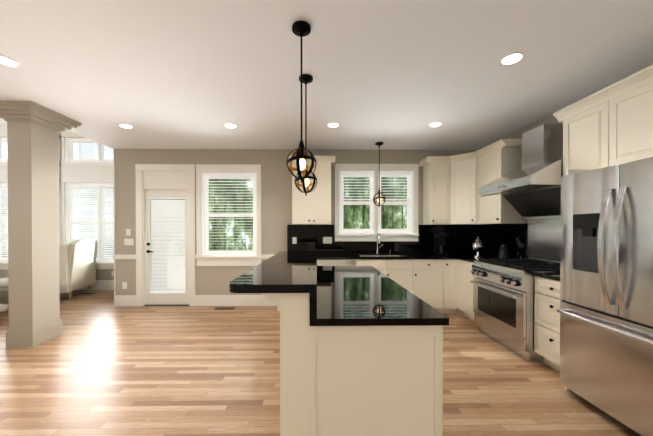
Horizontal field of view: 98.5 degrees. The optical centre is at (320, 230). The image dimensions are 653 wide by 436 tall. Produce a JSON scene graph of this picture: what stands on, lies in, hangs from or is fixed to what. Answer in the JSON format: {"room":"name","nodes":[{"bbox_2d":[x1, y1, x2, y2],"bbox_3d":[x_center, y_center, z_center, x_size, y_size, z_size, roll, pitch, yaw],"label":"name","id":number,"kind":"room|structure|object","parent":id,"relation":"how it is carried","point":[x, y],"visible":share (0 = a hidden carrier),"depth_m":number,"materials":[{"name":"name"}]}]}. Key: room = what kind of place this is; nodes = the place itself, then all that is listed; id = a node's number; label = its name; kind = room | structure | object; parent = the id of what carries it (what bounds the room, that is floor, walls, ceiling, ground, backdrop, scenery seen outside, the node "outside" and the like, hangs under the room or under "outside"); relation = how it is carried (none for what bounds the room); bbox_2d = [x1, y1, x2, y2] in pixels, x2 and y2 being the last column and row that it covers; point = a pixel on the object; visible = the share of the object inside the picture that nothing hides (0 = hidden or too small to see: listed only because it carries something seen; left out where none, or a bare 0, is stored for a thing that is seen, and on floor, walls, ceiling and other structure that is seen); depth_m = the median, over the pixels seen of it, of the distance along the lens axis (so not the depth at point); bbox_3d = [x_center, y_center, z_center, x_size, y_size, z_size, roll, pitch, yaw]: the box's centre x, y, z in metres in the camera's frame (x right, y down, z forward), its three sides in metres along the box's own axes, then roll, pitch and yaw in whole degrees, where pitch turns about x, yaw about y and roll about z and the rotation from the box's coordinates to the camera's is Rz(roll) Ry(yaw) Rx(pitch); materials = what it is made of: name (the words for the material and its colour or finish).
{"room":"kitchen","nodes":[
{"label":"kitchen","id":0,"kind":"room"},
{"bbox_2d":[0,199,166,289],"bbox_3d":[-3.486,-1.541,1.765,0.150,5.750,9.150,0,0,-1],"label":"wall","id":1,"kind":"structure","parent":0,"point":[103,274],"depth_m":4.60,"materials":[{"name":"beige paint"}]},
{"bbox_2d":[0,118,113,262],"bbox_3d":[-6.472,-1.370,6.210,4.580,4.150,0.120,0,0,-1],"label":"window","id":2,"kind":"structure","parent":1,"relation":"in","point":[100,223],"depth_m":6.21,"materials":[{"name":"white"}]},
{"bbox_2d":[0,123,113,289],"bbox_3d":[-6.277,-1.923,2.899,5.400,6.500,6.500,0,0,-1],"label":"trim","id":3,"kind":"structure","parent":1,"relation":"attached to","point":[85,172],"depth_m":6.14,"materials":[{"name":"white wood"}]},
{"bbox_2d":[115,149,475,294],"bbox_3d":[-0.355,-0.132,5.017,6.500,2.890,0.150,0,0,-1],"label":"wall","id":4,"kind":"structure","parent":0,"point":[276,203],"depth_m":4.93,"materials":[{"name":"beige paint"}]},
{"bbox_2d":[143,190,189,305],"bbox_3d":[-2.697,0.295,4.981,0.816,2.035,0.165,0,0,-1],"label":"door","id":5,"kind":"structure","parent":4,"relation":"attached to","point":[172,296],"depth_m":4.96,"materials":[{"name":"white wood"}]},
{"bbox_2d":[122,229,331,288],"bbox_3d":[-1.632,0.488,4.907,3.658,1.045,0.043,0,0,-1],"label":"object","id":6,"kind":"structure","parent":4,"relation":"attached to","point":[327,240],"depth_m":4.90,"materials":[{"name":"white plastic"}]},
{"bbox_2d":[113,149,418,305],"bbox_3d":[-0.942,-0.057,4.985,5.325,2.740,0.200,0,0,-1],"label":"trim","id":7,"kind":"structure","parent":4,"relation":"attached to","point":[165,176],"depth_m":4.90,"materials":[{"name":"white wood"}]},
{"bbox_2d":[292,159,314,224],"bbox_3d":[-0.282,-0.661,4.754,0.377,1.110,0.330,0,0,-1],"label":"upper cabinet","id":8,"kind":"object","parent":4,"relation":"attached to","point":[303,206],"depth_m":4.59,"materials":[{"name":"beige wood"}]},
{"bbox_2d":[202,171,412,255],"bbox_3d":[-0.225,-0.302,5.003,3.720,1.510,0.120,0,0,-1],"label":"window","id":9,"kind":"structure","parent":4,"relation":"in","point":[206,177],"depth_m":4.98,"materials":[{"name":"white"}]},
{"bbox_2d":[315,157,330,224],"bbox_3d":[-0.019,-0.661,4.758,0.377,1.110,0.330,0,0,-1],"label":"upper cabinet","id":10,"kind":"object","parent":4,"relation":"attached to","point":[323,167],"depth_m":4.60,"materials":[{"name":"beige wood"}]},
{"bbox_2d":[287,225,474,252],"bbox_3d":[1.080,0.146,4.945,3.328,0.505,0.030,0,0,-1],"label":"backsplash","id":11,"kind":"structure","parent":4,"relation":"attached to","point":[460,239],"depth_m":4.93,"materials":[{"name":"black stone"}]},
{"bbox_2d":[423,156,446,224],"bbox_3d":[1.988,-0.661,4.757,0.378,1.110,0.386,0,0,-1],"label":"upper cabinet","id":12,"kind":"object","parent":4,"relation":"attached to","point":[434,167],"depth_m":4.62,"materials":[{"name":"beige wood"}]},
{"bbox_2d":[309,255,316,318],"bbox_3d":[-0.052,0.350,2.309,0.030,0.129,1.920,0,0,-1],"label":"backsplash","id":13,"kind":"structure","parent":0,"relation":"attached to","point":[312,278],"depth_m":1.35,"materials":[{"name":"black stone"}]},
{"bbox_2d":[0,289,640,435],"bbox_3d":[-3.085,1.385,1.714,12.150,0.100,9.400,0,0,-1],"label":"floor","id":14,"kind":"structure","parent":0,"point":[102,365],"depth_m":2.50,"materials":[{"name":"brown wood"}]},
{"bbox_2d":[0,278,8,303],"bbox_3d":[-5.141,1.050,4.724,0.860,0.530,0.700,0,0,-1],"label":"ottoman","id":15,"kind":"object","parent":14,"relation":"on","point":[4,295],"visible":0.02,"depth_m":4.41,"materials":[{"name":"beige fabric"}]},
{"bbox_2d":[0,101,81,346],"bbox_3d":[-3.448,-0.047,3.390,0.590,2.740,0.660,0,0,-1],"label":"column","id":16,"kind":"structure","parent":14,"relation":"on","point":[34,129],"depth_m":3.23,"materials":[{"name":"beige paint"}]},
{"bbox_2d":[59,239,97,299],"bbox_3d":[-5.140,0.739,5.616,0.890,1.140,0.950,0,0,-11],"label":"wingback chair","id":17,"kind":"object","parent":14,"relation":"on","point":[77,263],"visible":0.46,"depth_m":5.45,"materials":[{"name":"beige fabric"}]},
{"bbox_2d":[214,307,234,309],"bbox_3d":[-1.621,1.311,4.754,0.320,0.006,0.110,0,0,-1],"label":"floor vent","id":18,"kind":"object","parent":14,"relation":"in","point":[222,308],"depth_m":4.75,"materials":[{"name":"brown metal"}]},
{"bbox_2d":[319,257,358,265],"bbox_3d":[0.214,0.873,4.630,0.694,0.885,0.612,0,0,-1],"label":"base cabinet","id":19,"kind":"object","parent":14,"relation":"on","point":[323,261],"depth_m":4.32,"materials":[{"name":"beige wood"}]},
{"bbox_2d":[280,267,443,435],"bbox_3d":[0.209,0.891,2.327,0.858,0.880,1.898,0,0,-1],"label":"kitchen island","id":20,"kind":"object","parent":14,"relation":"on","point":[361,349],"depth_m":1.39,"materials":[{"name":"beige wood"}]},
{"bbox_2d":[309,267,448,326],"bbox_3d":[0.270,0.433,2.317,0.674,0.035,1.925,0,0,-1],"label":"island countertop","id":21,"kind":"structure","parent":20,"relation":"on","point":[346,296],"depth_m":1.63,"materials":[{"name":"black stone"}]},
{"bbox_2d":[359,253,390,278],"bbox_3d":[0.788,0.873,4.639,0.514,0.885,0.609,0,0,-1],"label":"base cabinet","id":22,"kind":"object","parent":14,"relation":"on","point":[382,264],"depth_m":4.34,"materials":[{"name":"beige wood"}]},
{"bbox_2d":[383,253,418,297],"bbox_3d":[1.203,0.873,4.645,0.544,0.885,0.609,0,0,-1],"label":"base cabinet","id":23,"kind":"object","parent":14,"relation":"on","point":[404,270],"depth_m":4.34,"materials":[{"name":"beige wood"}]},
{"bbox_2d":[419,257,438,310],"bbox_3d":[1.658,0.873,4.651,0.603,0.885,0.609,0,0,-1],"label":"base cabinet","id":24,"kind":"object","parent":14,"relation":"on","point":[428,266],"depth_m":4.35,"materials":[{"name":"beige wood"}]},
{"bbox_2d":[439,257,454,313],"bbox_3d":[1.990,0.873,4.634,0.295,0.885,0.653,0,0,-1],"label":"base cabinet","id":25,"kind":"object","parent":14,"relation":"on","point":[446,264],"depth_m":4.35,"materials":[{"name":"beige wood"}]},
{"bbox_2d":[455,257,475,320],"bbox_3d":[2.412,0.877,4.062,0.652,0.885,0.622,0,0,-1],"label":"base cabinet","id":26,"kind":"object","parent":14,"relation":"on","point":[463,287],"depth_m":4.19,"materials":[{"name":"beige wood"}]},
{"bbox_2d":[317,253,486,256],"bbox_3d":[1.084,0.418,4.643,3.328,0.035,0.637,0,0,-1],"label":"countertop","id":27,"kind":"structure","parent":26,"relation":"on","point":[318,254],"depth_m":4.57,"materials":[{"name":"black stone"}]},
{"bbox_2d":[375,233,382,252],"bbox_3d":[1.028,0.225,4.817,0.128,0.348,0.210,0,0,-1],"label":"faucet","id":28,"kind":"object","parent":27,"relation":"on","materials":[{"name":"silver metal"}]},
{"bbox_2d":[433,233,448,254],"bbox_3d":[2.048,0.218,4.787,0.180,0.360,0.220,0,0,-1],"label":"coffee maker","id":29,"kind":"object","parent":27,"relation":"on","point":[439,243],"visible":1,"depth_m":4.78,"materials":[{"name":"black plastic"}]},
{"bbox_2d":[471,237,484,256],"bbox_3d":[2.408,0.246,4.326,0.223,0.310,0.203,0,0,-1],"label":"mixer","id":30,"kind":"object","parent":27,"relation":"on","point":[478,245],"visible":1,"depth_m":4.27,"materials":[{"name":"silver metal"}]},
{"bbox_2d":[463,257,510,260],"bbox_3d":[2.437,0.422,4.046,0.638,0.035,0.595,0,0,-1],"label":"countertop","id":31,"kind":"structure","parent":26,"relation":"on","point":[464,258],"depth_m":4.12,"materials":[{"name":"black stone"}]},
{"bbox_2d":[498,244,508,257],"bbox_3d":[2.542,0.296,3.916,0.177,0.215,0.177,0,0,-1],"label":"kettle","id":32,"kind":"object","parent":31,"relation":"on","point":[503,251],"visible":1,"depth_m":3.89,"materials":[{"name":"black metal"}]},
{"bbox_2d":[470,258,559,361],"bbox_3d":[2.363,0.842,3.291,0.800,0.965,0.910,0,0,-1],"label":"range","id":33,"kind":"object","parent":14,"relation":"on","point":[503,297],"visible":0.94,"depth_m":3.10,"materials":[{"name":"silver metal"}]},
{"bbox_2d":[533,273,567,388],"bbox_3d":[2.453,0.886,2.599,0.609,0.885,0.464,0,0,-1],"label":"base cabinet","id":34,"kind":"object","parent":14,"relation":"on","point":[547,289],"depth_m":2.67,"materials":[{"name":"beige wood"}]},
{"bbox_2d":[539,273,559,280],"bbox_3d":[2.457,0.431,2.598,0.638,0.035,0.460,0,0,-1],"label":"countertop","id":35,"kind":"structure","parent":34,"relation":"on","point":[540,274],"depth_m":2.66,"materials":[{"name":"black stone"}]},
{"bbox_2d":[556,157,652,435],"bbox_3d":[2.338,0.441,1.882,0.888,1.785,0.910,0,0,-1],"label":"fridge","id":36,"kind":"object","parent":14,"relation":"on","point":[605,310],"visible":1,"depth_m":1.91,"materials":[{"name":"grey metal"}]},
{"bbox_2d":[0,0,652,149],"bbox_3d":[-0.376,-1.476,1.082,6.350,0.150,7.700,0,0,-1],"label":"ceiling","id":37,"kind":"structure","parent":0,"point":[199,74],"depth_m":2.41,"materials":[{"name":"white paint"}]},
{"bbox_2d":[0,55,20,67],"bbox_3d":[-2.597,-1.405,2.329,0.171,0.007,0.168,0,0,-1],"label":"recessed light","id":38,"kind":"object","parent":37,"relation":"in","point":[4,60],"depth_m":2.34,"materials":[{"name":"white"}]},
{"bbox_2d":[118,124,133,128],"bbox_3d":[-2.628,-1.415,3.803,0.162,0.007,0.150,0,0,-1],"label":"recessed light","id":39,"kind":"object","parent":37,"relation":"in","point":[121,125],"depth_m":3.80,"materials":[{"name":"white plastic"}]},
{"bbox_2d":[224,123,236,127],"bbox_3d":[-1.210,-1.415,3.767,0.161,0.007,0.147,0,0,-1],"label":"recessed light","id":40,"kind":"object","parent":37,"relation":"in","point":[228,125],"depth_m":3.77,"materials":[{"name":"white"}]},
{"bbox_2d":[286,21,316,182],"bbox_3d":[-0.134,-0.869,1.947,0.210,1.074,0.211,0,0,-1],"label":"pendant light","id":41,"kind":"object","parent":37,"relation":"hanging from","point":[301,29],"visible":0.98,"depth_m":1.93,"materials":[{"name":"black metal"}]},
{"bbox_2d":[295,74,316,194],"bbox_3d":[-0.137,-0.866,2.594,0.210,1.089,0.211,0,0,-1],"label":"pendant light","id":42,"kind":"object","parent":37,"relation":"hanging from","point":[307,78],"visible":0.88,"depth_m":2.59,"materials":[{"name":"black metal"}]},
{"bbox_2d":[327,122,339,126],"bbox_3d":[0.170,-1.415,3.731,0.162,0.007,0.144,0,0,-1],"label":"recessed light","id":43,"kind":"object","parent":37,"relation":"in","point":[333,124],"depth_m":3.73,"materials":[{"name":"white"}]},
{"bbox_2d":[373,142,385,206],"bbox_3d":[0.949,-0.899,4.565,0.210,1.049,0.211,0,0,-1],"label":"pendant light","id":44,"kind":"object","parent":37,"relation":"hanging from","point":[378,198],"visible":1,"depth_m":4.55,"materials":[{"name":"black metal"}]},
{"bbox_2d":[429,122,442,126],"bbox_3d":[1.522,-1.415,3.731,0.163,0.007,0.144,0,0,-1],"label":"recessed light","id":45,"kind":"object","parent":37,"relation":"in","point":[434,124],"depth_m":3.73,"materials":[{"name":"white"}]},
{"bbox_2d":[500,52,524,64],"bbox_3d":[1.559,-1.405,2.289,0.167,0.007,0.162,0,0,-1],"label":"recessed light","id":46,"kind":"object","parent":37,"relation":"in","point":[512,58],"depth_m":2.29,"materials":[{"name":"white plastic"}]},
{"bbox_2d":[476,63,652,261],"bbox_3d":[2.874,-0.106,1.061,0.150,2.890,7.850,0,0,-1],"label":"wall","id":47,"kind":"structure","parent":0,"point":[550,118],"depth_m":3.51,"materials":[{"name":"beige paint"}]},
{"bbox_2d":[447,152,474,224],"bbox_3d":[2.410,-0.660,4.620,0.676,1.110,0.706,0,0,-1],"label":"upper cabinet","id":48,"kind":"object","parent":47,"relation":"attached to","point":[461,167],"depth_m":4.49,"materials":[{"name":"beige wood"}]},
{"bbox_2d":[475,139,526,224],"bbox_3d":[2.547,-0.656,4.073,0.381,1.110,0.620,0,0,-1],"label":"upper cabinet","id":49,"kind":"object","parent":47,"relation":"attached to","point":[497,159],"depth_m":3.88,"materials":[{"name":"beige wood"}]},
{"bbox_2d":[475,225,526,257],"bbox_3d":[2.746,0.154,3.662,0.030,0.505,2.582,0,0,-1],"label":"backsplash","id":50,"kind":"structure","parent":47,"relation":"attached to","point":[514,237],"depth_m":4.19,"materials":[{"name":"black stone"}]},
{"bbox_2d":[478,124,562,261],"bbox_3d":[2.422,-0.416,3.283,0.686,1.540,0.910,0,0,-1],"label":"range hood","id":51,"kind":"object","parent":47,"relation":"attached to","point":[530,190],"visible":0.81,"depth_m":3.26,"materials":[{"name":"silver metal"}]},
{"bbox_2d":[559,85,614,175],"bbox_3d":[2.593,-0.646,2.571,0.330,1.110,0.504,0,0,-1],"label":"upper cabinet","id":52,"kind":"object","parent":47,"relation":"attached to","point":[611,125],"depth_m":2.52,"materials":[{"name":"beige wood"}]},
{"bbox_2d":[615,65,652,164],"bbox_3d":[2.600,-0.863,2.099,0.330,0.670,0.557,0,0,-1],"label":"upper cabinet","id":53,"kind":"object","parent":47,"relation":"attached to","point":[634,94],"depth_m":2.18,"materials":[{"name":"beige wood"}]},
{"label":"outside","id":54,"kind":"structure","parent":0,"visible":0},
{"bbox_2d":[1,119,113,256],"bbox_3d":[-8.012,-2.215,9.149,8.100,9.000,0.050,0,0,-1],"label":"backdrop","id":55,"kind":"structure","parent":54,"point":[85,154],"depth_m":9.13,"materials":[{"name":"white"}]},
{"bbox_2d":[167,177,406,286],"bbox_3d":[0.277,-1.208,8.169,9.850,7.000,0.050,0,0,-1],"label":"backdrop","id":56,"kind":"structure","parent":54,"point":[233,226],"depth_m":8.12,"materials":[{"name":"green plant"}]}
]}

